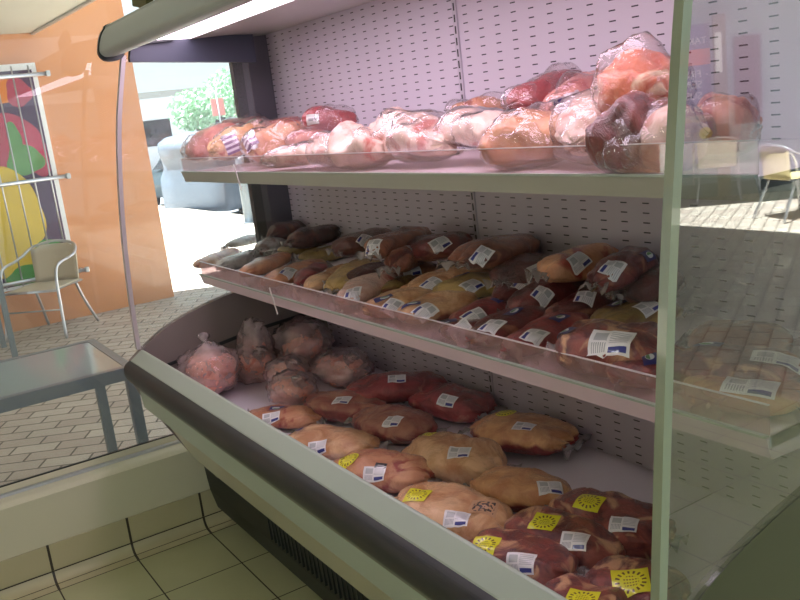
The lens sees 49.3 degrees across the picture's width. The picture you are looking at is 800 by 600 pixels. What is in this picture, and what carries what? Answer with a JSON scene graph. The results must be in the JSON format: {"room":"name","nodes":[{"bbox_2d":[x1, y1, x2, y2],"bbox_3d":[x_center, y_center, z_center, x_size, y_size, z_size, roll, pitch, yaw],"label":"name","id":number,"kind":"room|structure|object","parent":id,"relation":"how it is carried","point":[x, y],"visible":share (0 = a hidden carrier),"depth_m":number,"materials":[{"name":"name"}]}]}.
{"room":"food shop","nodes":[
{"label":"food shop","id":0,"kind":"room"},
{"bbox_2d":[0,435,220,585],"bbox_3d":[-1.889,0.985,2.862,6.200,0.372,0.160,-14,15,-31],"label":"wall","id":1,"kind":"structure","parent":0,"point":[41,516],"depth_m":3.23,"materials":[{"name":"white paint"}]},
{"bbox_2d":[0,433,173,487],"bbox_3d":[-1.927,0.800,2.845,6.200,0.006,0.011,-14,15,-31],"label":"trim","id":2,"kind":"structure","parent":1,"relation":"on","point":[106,454],"depth_m":3.29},
{"bbox_2d":[0,440,180,498],"bbox_3d":[-1.904,0.825,2.818,6.200,0.010,0.022,-14,15,-31],"label":"trim","id":3,"kind":"structure","parent":1,"relation":"on","point":[175,442],"depth_m":3.26,"materials":[{"name":"metal"}]},
{"bbox_2d":[0,489,220,589],"bbox_3d":[-2.251,1.189,2.558,5.200,0.101,0.008,-14,15,-31],"label":"baseboard","id":4,"kind":"structure","parent":1,"relation":"attached to","point":[31,564],"depth_m":3.25,"materials":[{"name":"tile"}]},
{"bbox_2d":[0,510,236,599],"bbox_3d":[-2.223,1.265,2.544,5.200,0.045,0.064,-14,15,-31],"label":"trim","id":5,"kind":"structure","parent":1,"relation":"attached to","point":[12,593],"depth_m":3.26,"materials":[{"name":"tile"}]},
{"bbox_2d":[32,524,322,599],"bbox_3d":[0.892,1.689,-0.719,6.900,0.060,8.980,-14,15,-31],"label":"floor","id":6,"kind":"structure","parent":0,"point":[227,563],"depth_m":3.10,"materials":[{"name":"tile"}]},
{"bbox_2d":[97,0,799,599],"bbox_3d":[-0.047,0.061,2.326,0.873,1.970,2.570,-14,15,-31],"label":"refrigerated display case","id":7,"kind":"object","parent":6,"relation":"on","point":[730,482],"visible":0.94,"depth_m":2.05,"materials":[{"name":"metal"}]},
{"bbox_2d":[176,334,244,393],"bbox_3d":[-0.679,0.221,3.104,0.240,0.221,0.261,-14,15,-31],"label":"bag","id":8,"kind":"object","parent":7,"relation":"on","point":[216,371],"visible":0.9,"depth_m":3.05,"materials":[{"name":"plastic"}]},
{"bbox_2d":[180,122,242,161],"bbox_3d":[-0.671,-0.574,3.169,0.259,0.132,0.166,-9,13,-9],"label":"pack","id":9,"kind":"object","parent":7,"relation":"on","point":[196,148],"visible":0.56,"depth_m":3.12},
{"bbox_2d":[193,248,242,267],"bbox_3d":[-0.703,-0.161,3.361,0.089,0.046,0.301,-2,14,22],"label":"pack","id":10,"kind":"object","parent":7,"relation":"on","point":[212,258],"visible":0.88,"depth_m":3.29},
{"bbox_2d":[220,234,256,249],"bbox_3d":[-0.613,-0.244,3.571,0.075,0.048,0.297,3,16,38],"label":"pack","id":11,"kind":"object","parent":10,"relation":"on","point":[248,239],"visible":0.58,"depth_m":3.50,"materials":[{"name":"grey food"}]},
{"bbox_2d":[158,0,291,39],"bbox_3d":[-0.207,-0.750,2.025,0.212,0.013,2.283,-14,15,-31],"label":"lamp","id":12,"kind":"object","parent":7,"relation":"attached to","point":[254,8],"depth_m":2.60,"materials":[{"name":"plastic"}]},
{"bbox_2d":[209,110,267,126],"bbox_3d":[-0.620,-0.666,3.358,0.246,0.117,0.135,-10,13,-13],"label":"pack","id":13,"kind":"object","parent":7,"relation":"on","point":[235,120],"visible":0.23,"depth_m":3.33},
{"bbox_2d":[207,117,271,160],"bbox_3d":[-0.551,-0.553,3.002,0.243,0.134,0.143,-16,16,-35],"label":"pack","id":14,"kind":"object","parent":7,"relation":"on","point":[225,145],"visible":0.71,"depth_m":2.95},
{"bbox_2d":[215,249,269,270],"bbox_3d":[-0.586,-0.149,3.227,0.086,0.054,0.285,0,14,28],"label":"pack","id":15,"kind":"object","parent":7,"relation":"on","point":[236,261],"visible":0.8,"depth_m":3.16,"materials":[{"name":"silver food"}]},
{"bbox_2d":[249,237,285,256],"bbox_3d":[-0.476,-0.225,3.358,0.086,0.054,0.331,-1,14,23],"label":"pack","id":16,"kind":"object","parent":15,"relation":"on","point":[268,244],"visible":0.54,"depth_m":3.26,"materials":[{"name":"grey food"}]},
{"bbox_2d":[261,220,306,239],"bbox_3d":[-0.448,-0.267,3.384,0.100,0.079,0.196,3,16,36],"label":"pack","id":17,"kind":"object","parent":16,"relation":"on","point":[283,230],"visible":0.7,"depth_m":3.34},
{"bbox_2d":[236,317,272,365],"bbox_3d":[-0.542,0.171,3.242,0.142,0.231,0.133,3,16,36],"label":"bag","id":18,"kind":"object","parent":7,"relation":"on","point":[251,345],"visible":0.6,"depth_m":3.22,"materials":[{"name":"plastic"}]},
{"bbox_2d":[231,343,277,384],"bbox_3d":[-0.536,0.232,3.232,0.180,0.154,0.208,-14,15,-31],"label":"bag","id":19,"kind":"object","parent":7,"relation":"on","point":[254,366],"visible":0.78,"depth_m":3.19,"materials":[{"name":"plastic"}]},
{"bbox_2d":[238,252,295,277],"bbox_3d":[-0.459,-0.123,3.006,0.106,0.058,0.323,-2,14,21],"label":"pack","id":20,"kind":"object","parent":7,"relation":"on","point":[259,266],"visible":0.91,"depth_m":2.93},
{"bbox_2d":[239,119,305,166],"bbox_3d":[-0.395,-0.495,2.746,0.226,0.137,0.165,-9,13,-10],"label":"pack","id":21,"kind":"object","parent":7,"relation":"on","point":[258,143],"visible":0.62,"depth_m":2.69},
{"bbox_2d":[247,404,326,428],"bbox_3d":[-0.366,0.365,2.725,0.304,0.061,0.138,-2,14,22],"label":"pack","id":22,"kind":"object","parent":7,"relation":"on","point":[280,416],"visible":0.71,"depth_m":2.68},
{"bbox_2d":[261,354,312,389],"bbox_3d":[-0.397,0.253,3.073,0.177,0.128,0.211,-14,15,-31],"label":"bag","id":23,"kind":"object","parent":7,"relation":"on","point":[291,364],"visible":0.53,"depth_m":3.04,"materials":[{"name":"plastic"}]},
{"bbox_2d":[260,140,318,167],"bbox_3d":[-0.280,-0.405,2.423,0.324,0.070,0.120,4,17,41],"label":"pack","id":24,"kind":"object","parent":7,"relation":"on","point":[292,160],"visible":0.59,"depth_m":2.40},
{"bbox_2d":[265,368,318,404],"bbox_3d":[-0.359,0.291,2.881,0.178,0.126,0.212,-14,15,-31],"label":"bag","id":25,"kind":"object","parent":7,"relation":"on","point":[290,390],"visible":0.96,"depth_m":2.85,"materials":[{"name":"plastic"}]},
{"bbox_2d":[260,259,329,286],"bbox_3d":[-0.341,-0.094,2.842,0.122,0.058,0.333,0,14,27],"label":"pack","id":26,"kind":"object","parent":7,"relation":"on","point":[286,273],"visible":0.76,"depth_m":2.73},
{"bbox_2d":[269,315,334,369],"bbox_3d":[-0.365,0.163,3.298,0.230,0.198,0.293,-14,15,-31],"label":"bag","id":27,"kind":"object","parent":7,"relation":"on","point":[307,342],"visible":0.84,"depth_m":3.25,"materials":[{"name":"plastic"}]},
{"bbox_2d":[284,126,329,147],"bbox_3d":[-0.278,-0.494,2.654,0.152,0.066,0.116,-3,13,16],"label":"pack","id":28,"kind":"object","parent":7,"relation":"on","point":[296,136],"visible":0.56,"depth_m":2.62},
{"bbox_2d":[300,104,359,131],"bbox_3d":[-0.213,-0.548,2.659,0.182,0.102,0.108,-9,13,-8],"label":"pack","id":29,"kind":"object","parent":28,"relation":"on","point":[325,117],"visible":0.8,"depth_m":2.62},
{"bbox_2d":[287,262,328,292],"bbox_3d":[-0.287,-0.084,2.790,0.082,0.057,0.332,-4,13,11],"label":"pack","id":30,"kind":"object","parent":7,"relation":"on","point":[301,275],"visible":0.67,"depth_m":2.72},
{"bbox_2d":[282,224,340,248],"bbox_3d":[-0.318,-0.233,3.174,0.233,0.077,0.097,-15,15,-33],"label":"pack","id":31,"kind":"object","parent":7,"relation":"on","point":[303,237],"visible":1,"depth_m":3.13},
{"bbox_2d":[294,245,342,262],"bbox_3d":[-0.279,-0.162,3.114,0.216,0.056,0.105,-14,15,-28],"label":"pack","id":32,"kind":"object","parent":7,"relation":"on","point":[320,252],"visible":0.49,"depth_m":3.07,"materials":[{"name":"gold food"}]},
{"bbox_2d":[303,264,342,292],"bbox_3d":[-0.217,-0.071,2.692,0.095,0.051,0.317,-2,14,20],"label":"pack","id":33,"kind":"object","parent":7,"relation":"on","point":[314,282],"visible":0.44,"depth_m":2.59},
{"bbox_2d":[289,424,392,459],"bbox_3d":[-0.195,0.400,2.460,0.332,0.071,0.172,1,15,30],"label":"pack","id":34,"kind":"object","parent":7,"relation":"on","point":[333,442],"visible":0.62,"depth_m":2.41},
{"bbox_2d":[307,347,374,387],"bbox_3d":[-0.207,0.229,3.064,0.222,0.126,0.272,-14,15,-31],"label":"bag","id":35,"kind":"object","parent":7,"relation":"on","point":[343,369],"visible":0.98,"depth_m":3.03,"materials":[{"name":"plastic"}]},
{"bbox_2d":[298,389,386,422],"bbox_3d":[-0.178,0.329,2.723,0.332,0.087,0.159,2,15,33],"label":"pack","id":36,"kind":"object","parent":7,"relation":"on","point":[336,405],"visible":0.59,"depth_m":2.67},
{"bbox_2d":[305,121,395,169],"bbox_3d":[-0.128,-0.390,2.211,0.157,0.129,0.327,-16,16,-36],"label":"pack","id":37,"kind":"object","parent":7,"relation":"on","point":[347,136],"visible":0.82,"depth_m":2.15},
{"bbox_2d":[319,258,383,296],"bbox_3d":[-0.139,-0.079,2.659,0.132,0.074,0.403,-3,13,17],"label":"pack","id":38,"kind":"object","parent":7,"relation":"on","point":[335,281],"visible":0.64,"depth_m":2.55},
{"bbox_2d":[325,227,391,257],"bbox_3d":[-0.120,-0.189,2.855,0.239,0.079,0.155,-15,15,-33],"label":"pack","id":39,"kind":"object","parent":7,"relation":"on","point":[351,244],"visible":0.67,"depth_m":2.79},
{"bbox_2d":[346,262,384,279],"bbox_3d":[-0.087,-0.080,2.584,0.103,0.056,0.228,3,16,38],"label":"pack","id":40,"kind":"object","parent":7,"relation":"on","point":[372,267],"visible":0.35,"depth_m":2.54},
{"bbox_2d":[335,271,396,304],"bbox_3d":[-0.089,-0.036,2.430,0.118,0.061,0.318,-1,14,26],"label":"pack","id":41,"kind":"object","parent":7,"relation":"on","point":[363,288],"visible":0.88,"depth_m":2.35},
{"bbox_2d":[333,448,435,492],"bbox_3d":[-0.043,0.431,2.214,0.314,0.084,0.167,1,15,31],"label":"pack","id":42,"kind":"object","parent":7,"relation":"on","point":[390,471],"visible":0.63,"depth_m":2.16},
{"bbox_2d":[344,404,447,444],"bbox_3d":[-0.020,0.358,2.521,0.331,0.087,0.170,6,18,44],"label":"pack","id":43,"kind":"object","parent":7,"relation":"on","point":[400,424],"visible":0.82,"depth_m":2.46},
{"bbox_2d":[346,370,447,403],"bbox_3d":[-0.013,0.272,2.756,0.334,0.090,0.172,-6,13,3],"label":"pack","id":44,"kind":"object","parent":7,"relation":"on","point":[395,386],"visible":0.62,"depth_m":2.70},
{"bbox_2d":[362,287,431,318],"bbox_3d":[0.008,0.003,2.230,0.234,0.062,0.127,-18,17,-41],"label":"pack","id":45,"kind":"object","parent":7,"relation":"on","point":[392,299],"visible":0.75,"depth_m":2.17},
{"bbox_2d":[380,275,415,293],"bbox_3d":[-0.011,-0.038,2.455,0.079,0.050,0.210,2,16,35],"label":"pack","id":46,"kind":"object","parent":7,"relation":"on","point":[396,283],"visible":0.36,"depth_m":2.42,"materials":[{"name":"food"}]},
{"bbox_2d":[380,262,446,276],"bbox_3d":[0.026,-0.085,2.567,0.217,0.054,0.121,-11,13,-16],"label":"pack","id":47,"kind":"object","parent":7,"relation":"on","point":[426,267],"visible":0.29,"depth_m":2.53},
{"bbox_2d":[378,245,425,277],"bbox_3d":[0.030,-0.133,2.511,0.106,0.080,0.332,-1,14,23],"label":"pack","id":48,"kind":"object","parent":47,"relation":"on","point":[401,259],"visible":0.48,"depth_m":2.40},
{"bbox_2d":[361,226,434,260],"bbox_3d":[-0.003,-0.168,2.529,0.116,0.072,0.332,1,15,31],"label":"pack","id":49,"kind":"object","parent":48,"relation":"on","point":[379,246],"visible":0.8,"depth_m":2.44},
{"bbox_2d":[368,106,463,162],"bbox_3d":[0.026,-0.397,2.076,0.182,0.133,0.403,-10,13,-14],"label":"pack","id":50,"kind":"object","parent":7,"relation":"on","point":[399,130],"visible":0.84,"depth_m":1.98},
{"bbox_2d":[396,290,483,324],"bbox_3d":[0.098,0.013,2.131,0.248,0.061,0.130,-16,15,-34],"label":"pack","id":51,"kind":"object","parent":7,"relation":"on","point":[437,305],"visible":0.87,"depth_m":2.07},
{"bbox_2d":[407,265,490,289],"bbox_3d":[0.136,-0.057,2.377,0.137,0.062,0.348,5,17,42],"label":"pack","id":52,"kind":"object","parent":7,"relation":"on","point":[428,280],"visible":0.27,"depth_m":2.31},
{"bbox_2d":[407,231,472,261],"bbox_3d":[0.105,-0.150,2.475,0.209,0.074,0.161,-7,13,0],"label":"pack","id":53,"kind":"object","parent":52,"relation":"on","point":[425,247],"visible":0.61,"depth_m":2.42},
{"bbox_2d":[404,383,497,422],"bbox_3d":[0.158,0.306,2.629,0.181,0.092,0.332,-17,17,-39],"label":"pack","id":54,"kind":"object","parent":7,"relation":"on","point":[453,402],"visible":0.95,"depth_m":2.56},
{"bbox_2d":[394,482,513,540],"bbox_3d":[0.109,0.473,1.942,0.332,0.087,0.205,4,17,40],"label":"pack","id":55,"kind":"object","parent":7,"relation":"on","point":[461,509],"visible":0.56,"depth_m":1.88},
{"bbox_2d":[401,431,511,484],"bbox_3d":[0.135,0.401,2.219,0.331,0.101,0.184,6,18,44],"label":"pack","id":56,"kind":"object","parent":7,"relation":"on","point":[453,457],"visible":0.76,"depth_m":2.15},
{"bbox_2d":[438,317,479,343],"bbox_3d":[0.141,0.061,1.924,0.114,0.056,0.087,-6,13,4],"label":"pack","id":57,"kind":"object","parent":7,"relation":"on","point":[449,332],"visible":0.62,"depth_m":1.90},
{"bbox_2d":[432,271,494,298],"bbox_3d":[0.190,-0.036,2.246,0.267,0.068,0.148,-13,14,-27],"label":"pack","id":58,"kind":"object","parent":7,"relation":"on","point":[479,283],"visible":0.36,"depth_m":2.19},
{"bbox_2d":[437,233,540,270],"bbox_3d":[0.239,-0.125,2.239,0.288,0.081,0.178,-16,16,-36],"label":"pack","id":59,"kind":"object","parent":58,"relation":"on","point":[487,253],"visible":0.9,"depth_m":2.17},
{"bbox_2d":[444,296,506,321],"bbox_3d":[0.211,0.021,2.063,0.104,0.057,0.268,6,18,45],"label":"pack","id":60,"kind":"object","parent":7,"relation":"on","point":[478,309],"visible":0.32,"depth_m":2.01},
{"bbox_2d":[445,91,507,114],"bbox_3d":[0.200,-0.493,2.224,0.190,0.068,0.101,-1,14,25],"label":"pack","id":61,"kind":"object","parent":7,"relation":"on","point":[485,101],"visible":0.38,"depth_m":2.18},
{"bbox_2d":[433,105,521,148],"bbox_3d":[0.179,-0.372,1.880,0.158,0.102,0.338,-11,14,-19],"label":"pack","id":62,"kind":"object","parent":7,"relation":"on","point":[465,126],"visible":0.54,"depth_m":1.85},
{"bbox_2d":[197,139,799,189],"bbox_3d":[0.057,-0.350,2.243,0.477,0.018,2.303,-14,15,-31],"label":"shelf","id":63,"kind":"object","parent":7,"relation":"attached to","point":[774,164],"depth_m":1.61,"materials":[{"name":"metal"}]},
{"bbox_2d":[206,255,799,447],"bbox_3d":[0.102,0.009,2.324,0.474,0.018,2.308,-14,15,-31],"label":"shelf","id":64,"kind":"object","parent":7,"relation":"attached to","point":[736,430],"depth_m":1.73,"materials":[{"name":"metal"}]},
{"bbox_2d":[464,305,547,346],"bbox_3d":[0.243,0.049,1.905,0.116,0.060,0.287,5,17,43],"label":"pack","id":65,"kind":"object","parent":7,"relation":"on","point":[502,323],"visible":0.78,"depth_m":1.84},
{"bbox_2d":[490,283,527,306],"bbox_3d":[0.307,-0.027,2.147,0.113,0.069,0.298,3,16,36],"label":"pack","id":66,"kind":"object","parent":7,"relation":"on","point":[501,292],"visible":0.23,"depth_m":2.06},
{"bbox_2d":[489,253,549,286],"bbox_3d":[0.314,-0.073,2.164,0.137,0.085,0.234,6,18,44],"label":"pack","id":67,"kind":"object","parent":66,"relation":"on","point":[520,268],"visible":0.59,"depth_m":2.10},
{"bbox_2d":[467,465,571,511],"bbox_3d":[0.280,0.438,2.012,0.281,0.084,0.142,3,16,37],"label":"pack","id":68,"kind":"object","parent":7,"relation":"on","point":[520,488],"visible":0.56,"depth_m":1.97},
{"bbox_2d":[458,410,583,459],"bbox_3d":[0.327,0.351,2.324,0.340,0.082,0.195,4,17,40],"label":"pack","id":69,"kind":"object","parent":7,"relation":"on","point":[536,434],"visible":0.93,"depth_m":2.25},
{"bbox_2d":[477,99,572,170],"bbox_3d":[0.248,-0.316,1.677,0.206,0.128,0.184,3,16,36],"label":"pack","id":70,"kind":"object","parent":7,"relation":"on","point":[529,128],"visible":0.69,"depth_m":1.63},
{"bbox_2d":[539,64,609,113],"bbox_3d":[0.382,-0.428,1.787,0.286,0.106,0.112,-18,17,-42],"label":"pack","id":71,"kind":"object","parent":70,"relation":"on","point":[582,81],"visible":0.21,"depth_m":1.73},
{"bbox_2d":[469,527,588,584],"bbox_3d":[0.238,0.513,1.726,0.264,0.076,0.129,4,17,40],"label":"pack","id":72,"kind":"object","parent":7,"relation":"on","point":[542,559],"visible":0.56,"depth_m":1.69},
{"bbox_2d":[500,62,581,114],"bbox_3d":[0.310,-0.458,1.895,0.222,0.107,0.125,-12,14,-21],"label":"pack","id":73,"kind":"object","parent":7,"relation":"on","point":[533,90],"visible":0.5,"depth_m":1.84},
{"bbox_2d":[496,278,587,311],"bbox_3d":[0.356,-0.019,2.040,0.111,0.080,0.346,5,18,43],"label":"pack","id":74,"kind":"object","parent":7,"relation":"on","point":[545,294],"visible":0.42,"depth_m":1.96},
{"bbox_2d":[499,311,589,356],"bbox_3d":[0.311,0.062,1.814,0.108,0.056,0.303,4,17,41],"label":"pack","id":75,"kind":"object","parent":7,"relation":"on","point":[545,328],"visible":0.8,"depth_m":1.74},
{"bbox_2d":[504,505,629,574],"bbox_3d":[0.333,0.485,1.780,0.126,0.086,0.305,-17,16,-38],"label":"pack","id":76,"kind":"object","parent":7,"relation":"on","point":[584,538],"visible":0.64,"depth_m":1.73},
{"bbox_2d":[549,83,600,165],"bbox_3d":[0.395,-0.336,1.602,0.150,0.154,0.373,3,16,37],"label":"pack","id":77,"kind":"object","parent":7,"relation":"on","point":[571,124],"visible":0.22,"depth_m":1.51},
{"bbox_2d":[543,286,622,317],"bbox_3d":[0.414,0.009,1.956,0.110,0.065,0.344,3,16,38],"label":"pack","id":78,"kind":"object","parent":7,"relation":"on","point":[585,301],"visible":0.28,"depth_m":1.91},
{"bbox_2d":[527,243,618,283],"bbox_3d":[0.403,-0.085,2.011,0.238,0.081,0.122,-14,14,-27],"label":"pack","id":79,"kind":"object","parent":78,"relation":"on","point":[573,264],"visible":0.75,"depth_m":1.96},
{"bbox_2d":[544,573,628,599],"bbox_3d":[0.326,0.545,1.552,0.137,0.070,0.199,-18,17,-41],"label":"pack","id":80,"kind":"object","parent":7,"relation":"on","point":[571,586],"visible":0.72,"depth_m":1.55},
{"bbox_2d":[542,318,686,377],"bbox_3d":[0.388,0.085,1.589,0.247,0.094,0.166,6,18,45],"label":"pack","id":81,"kind":"object","parent":7,"relation":"on","point":[608,341],"visible":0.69,"depth_m":1.54},
{"bbox_2d":[544,487,688,559],"bbox_3d":[0.432,0.459,1.815,0.156,0.098,0.302,-18,17,-41],"label":"pack","id":82,"kind":"object","parent":7,"relation":"on","point":[629,519],"visible":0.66,"depth_m":1.77},
{"bbox_2d":[584,91,665,173],"bbox_3d":[0.368,-0.262,1.390,0.149,0.138,0.132,-14,15,-31],"label":"pack","id":83,"kind":"object","parent":7,"relation":"on","point":[624,120],"visible":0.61,"depth_m":1.35},
{"bbox_2d":[590,31,696,113],"bbox_3d":[0.414,-0.362,1.467,0.170,0.173,0.157,-18,17,-41],"label":"pack","id":84,"kind":"object","parent":83,"relation":"on","point":[645,70],"visible":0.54,"depth_m":1.43,"materials":[{"name":"food"}]},
{"bbox_2d":[582,555,690,599],"bbox_3d":[0.428,0.521,1.582,0.145,0.079,0.225,-19,17,-42],"label":"pack","id":85,"kind":"object","parent":7,"relation":"on","point":[631,574],"visible":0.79,"depth_m":1.56},
{"bbox_2d":[590,300,695,322],"bbox_3d":[0.498,0.029,1.853,0.234,0.062,0.144,-12,14,-21],"label":"pack","id":86,"kind":"object","parent":7,"relation":"on","point":[627,312],"visible":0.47,"depth_m":1.80,"materials":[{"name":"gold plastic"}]},
{"bbox_2d":[605,264,686,305],"bbox_3d":[0.529,-0.032,1.872,0.167,0.078,0.123,-9,13,-9],"label":"pack","id":87,"kind":"object","parent":86,"relation":"on","point":[646,288],"visible":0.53,"depth_m":1.82},
{"bbox_2d":[580,245,658,294],"bbox_3d":[0.479,-0.068,1.867,0.097,0.080,0.260,5,17,43],"label":"pack","id":88,"kind":"object","parent":87,"relation":"on","point":[617,271],"visible":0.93,"depth_m":1.81},
{"bbox_2d":[605,344,685,389],"bbox_3d":[0.445,0.110,1.531,0.125,0.058,0.197,3,16,38],"label":"pack","id":89,"kind":"object","parent":7,"relation":"on","point":[647,363],"visible":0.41,"depth_m":1.47},
{"bbox_2d":[622,96,709,173],"bbox_3d":[0.410,-0.252,1.346,0.129,0.123,0.137,-3,13,15],"label":"pack","id":90,"kind":"object","parent":7,"relation":"on","point":[652,156],"visible":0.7,"depth_m":1.30},
{"bbox_2d":[695,92,762,159],"bbox_3d":[0.519,-0.281,1.402,0.120,0.108,0.145,-1,14,24],"label":"pack","id":91,"kind":"object","parent":7,"relation":"on","point":[728,117],"visible":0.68,"depth_m":1.35},
{"bbox_2d":[673,375,799,415],"bbox_3d":[0.537,0.146,1.364,0.229,0.057,0.153,5,17,43],"label":"pack","id":92,"kind":"object","parent":7,"relation":"on","point":[783,397],"visible":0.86,"depth_m":1.32},
{"bbox_2d":[673,342,799,384],"bbox_3d":[0.549,0.113,1.438,0.250,0.060,0.156,5,18,43],"label":"pack","id":93,"kind":"object","parent":7,"relation":"on","point":[721,359],"visible":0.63,"depth_m":1.40},
{"bbox_2d":[675,319,799,356],"bbox_3d":[0.619,0.071,1.597,0.217,0.062,0.146,2,16,35],"label":"pack","id":94,"kind":"object","parent":7,"relation":"on","point":[738,332],"visible":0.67,"depth_m":1.56},
{"label":"outside","id":95,"kind":"structure","parent":0,"visible":0},
{"bbox_2d":[0,205,255,485],"bbox_3d":[-7.910,-0.540,14.273,28.000,0.296,54.000,-14,15,-31],"label":"paving","id":96,"kind":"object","parent":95,"point":[39,438],"visible":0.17,"depth_m":6.86,"materials":[{"name":"brick"}]},
{"bbox_2d":[0,275,17,357],"bbox_3d":[-3.317,0.136,6.601,0.580,0.700,0.600,-14,15,-31],"label":"cafe table","id":97,"kind":"object","parent":96,"relation":"on","point":[3,304],"visible":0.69,"depth_m":6.52,"materials":[{"name":"metal"}]},
{"bbox_2d":[0,239,99,342],"bbox_3d":[-2.958,-0.096,7.297,0.564,0.752,0.584,-4,13,11],"label":"bistro chair","id":98,"kind":"object","parent":96,"relation":"on","point":[55,265],"visible":0.91,"depth_m":7.43,"materials":[{"name":"metal"}]},
{"bbox_2d":[0,339,148,452],"bbox_3d":[-1.507,0.626,3.554,0.795,0.672,0.650,-14,15,-31],"label":"cafe table","id":99,"kind":"object","parent":96,"relation":"on","point":[34,378],"visible":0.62,"depth_m":3.46,"materials":[{"name":"grey metal"}]},
{"bbox_2d":[0,0,173,333],"bbox_3d":[-6.522,-1.045,5.550,9.675,4.204,0.300,-14,15,-31],"label":"wall","id":100,"kind":"structure","parent":96,"relation":"on","point":[79,96],"depth_m":7.80,"materials":[{"name":"paint"}]},
{"bbox_2d":[0,62,89,291],"bbox_3d":[-3.536,-0.959,7.229,1.525,1.875,0.145,-14,15,-31],"label":"window","id":101,"kind":"structure","parent":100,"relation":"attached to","point":[32,211],"depth_m":7.46,"materials":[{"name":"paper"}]},
{"bbox_2d":[7,122,22,156],"bbox_3d":[-3.265,-1.361,7.386,0.113,0.301,0.002,-14,15,-31],"label":"print","id":102,"kind":"object","parent":101,"relation":"attached to","point":[15,129],"depth_m":7.39},
{"bbox_2d":[0,79,31,103],"bbox_3d":[-3.315,-1.753,7.298,0.461,0.204,0.002,-14,15,-31],"label":"print","id":103,"kind":"object","parent":101,"relation":"attached to","point":[23,87],"depth_m":7.35},
{"bbox_2d":[6,78,32,106],"bbox_3d":[-3.216,-1.754,7.361,0.208,0.241,0.002,-14,15,-31],"label":"print","id":104,"kind":"object","parent":101,"relation":"attached to","point":[23,87],"depth_m":7.36},
{"bbox_2d":[0,218,39,278],"bbox_3d":[-3.387,-0.425,7.446,0.600,0.544,0.002,-14,15,-31],"label":"print","id":105,"kind":"object","parent":101,"relation":"attached to","point":[19,228],"depth_m":7.51},
{"bbox_2d":[6,264,35,285],"bbox_3d":[-3.221,-0.230,7.582,0.417,0.164,0.002,-14,15,-31],"label":"print","id":106,"kind":"object","parent":101,"relation":"attached to","point":[27,270],"depth_m":7.54},
{"bbox_2d":[0,113,41,172],"bbox_3d":[-3.320,-1.312,7.359,0.608,0.527,0.002,-14,15,-31],"label":"print","id":107,"kind":"object","parent":101,"relation":"attached to","point":[13,120],"depth_m":7.42},
{"bbox_2d":[0,167,46,240],"bbox_3d":[-3.313,-0.775,7.442,0.500,0.735,0.002,-14,15,-31],"label":"print","id":108,"kind":"object","parent":101,"relation":"attached to","point":[28,191],"depth_m":7.48},
{"bbox_2d":[7,144,45,175],"bbox_3d":[-3.203,-1.201,7.451,0.315,0.265,0.002,-14,15,-31],"label":"print","id":109,"kind":"object","parent":101,"relation":"attached to","point":[20,153],"depth_m":7.46},
{"bbox_2d":[31,139,50,176],"bbox_3d":[-3.105,-1.223,7.512,0.135,0.321,0.002,-14,15,-31],"label":"print","id":110,"kind":"object","parent":101,"relation":"attached to","point":[38,159],"depth_m":7.51},
{"bbox_2d":[36,239,59,247],"bbox_3d":[-3.065,-0.363,7.663,0.285,0.349,0.002,-14,15,-31],"label":"print","id":111,"kind":"object","parent":101,"relation":"attached to","point":[37,240],"depth_m":7.60},
{"bbox_2d":[31,0,95,34],"bbox_3d":[-1.784,-1.976,5.452,0.073,0.017,4.740,-15,15,-32],"label":"trim","id":112,"kind":"structure","parent":100,"relation":"attached to","point":[88,2],"depth_m":6.56,"materials":[{"name":"paint"}]},
{"bbox_2d":[235,157,252,223],"bbox_3d":[-2.389,-1.709,13.470,0.260,1.030,0.260,-14,15,-31],"label":"bollard","id":113,"kind":"object","parent":96,"relation":"on","point":[244,193],"visible":0.53,"depth_m":13.43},
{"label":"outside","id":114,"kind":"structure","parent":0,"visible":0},
{"bbox_2d":[159,197,240,214],"bbox_3d":[1.668,-7.160,39.894,35.149,0.200,59.999,-14,15,-31],"label":"road","id":115,"kind":"structure","parent":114,"point":[236,211],"depth_m":19.71,"materials":[{"name":"asphalt"}]},
{"bbox_2d":[152,159,163,204],"bbox_3d":[-5.054,-3.207,22.226,4.326,1.492,1.756,5,18,43],"label":"car","id":116,"kind":"object","parent":115,"relation":"on","point":[157,172],"visible":0.04,"depth_m":22.16,"materials":[{"name":"silver metal"}]},
{"bbox_2d":[138,84,234,169],"bbox_3d":[-9.221,-10.619,51.536,18.800,3.900,8.800,-14,15,-31],"label":"building","id":117,"kind":"structure","parent":115,"relation":"on","point":[153,105],"depth_m":44.82,"materials":[{"name":"white concrete"}]},
{"bbox_2d":[166,87,221,131],"bbox_3d":[-8.324,-6.956,35.842,2.263,3.520,2.238,-14,15,-31],"label":"tree","id":118,"kind":"object","parent":115,"relation":"on","point":[199,112],"visible":0.96,"depth_m":35.25,"materials":[{"name":"green plant"}]},
{"bbox_2d":[158,131,242,214],"bbox_3d":[-3.097,-2.885,18.958,1.756,1.853,4.361,1,15,30],"label":"car","id":119,"kind":"object","parent":115,"relation":"on","point":[177,193],"visible":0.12,"depth_m":17.17,"materials":[{"name":"metal"}]},
{"bbox_2d":[210,91,225,122],"bbox_3d":[-5.832,-5.366,28.703,0.440,3.000,0.057,-14,15,-31],"label":"street sign","id":120,"kind":"object","parent":115,"relation":"on","point":[217,104],"visible":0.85,"depth_m":28.48,"materials":[{"name":"metal"}]},
{"bbox_2d":[201,66,236,117],"bbox_3d":[-7.274,-8.166,38.761,2.898,4.333,2.853,-14,15,-31],"label":"tree","id":121,"kind":"object","parent":115,"relation":"on","point":[225,88],"visible":0.29,"depth_m":37.98,"materials":[{"name":"green plant"}]},
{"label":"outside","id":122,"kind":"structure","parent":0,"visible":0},
{"bbox_2d":[0,0,87,34],"bbox_3d":[-5.490,-1.082,3.163,8.990,0.120,4.778,-14,15,-31],"label":"soffit","id":123,"kind":"structure","parent":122,"point":[16,16],"depth_m":6.30,"materials":[{"name":"paint"}]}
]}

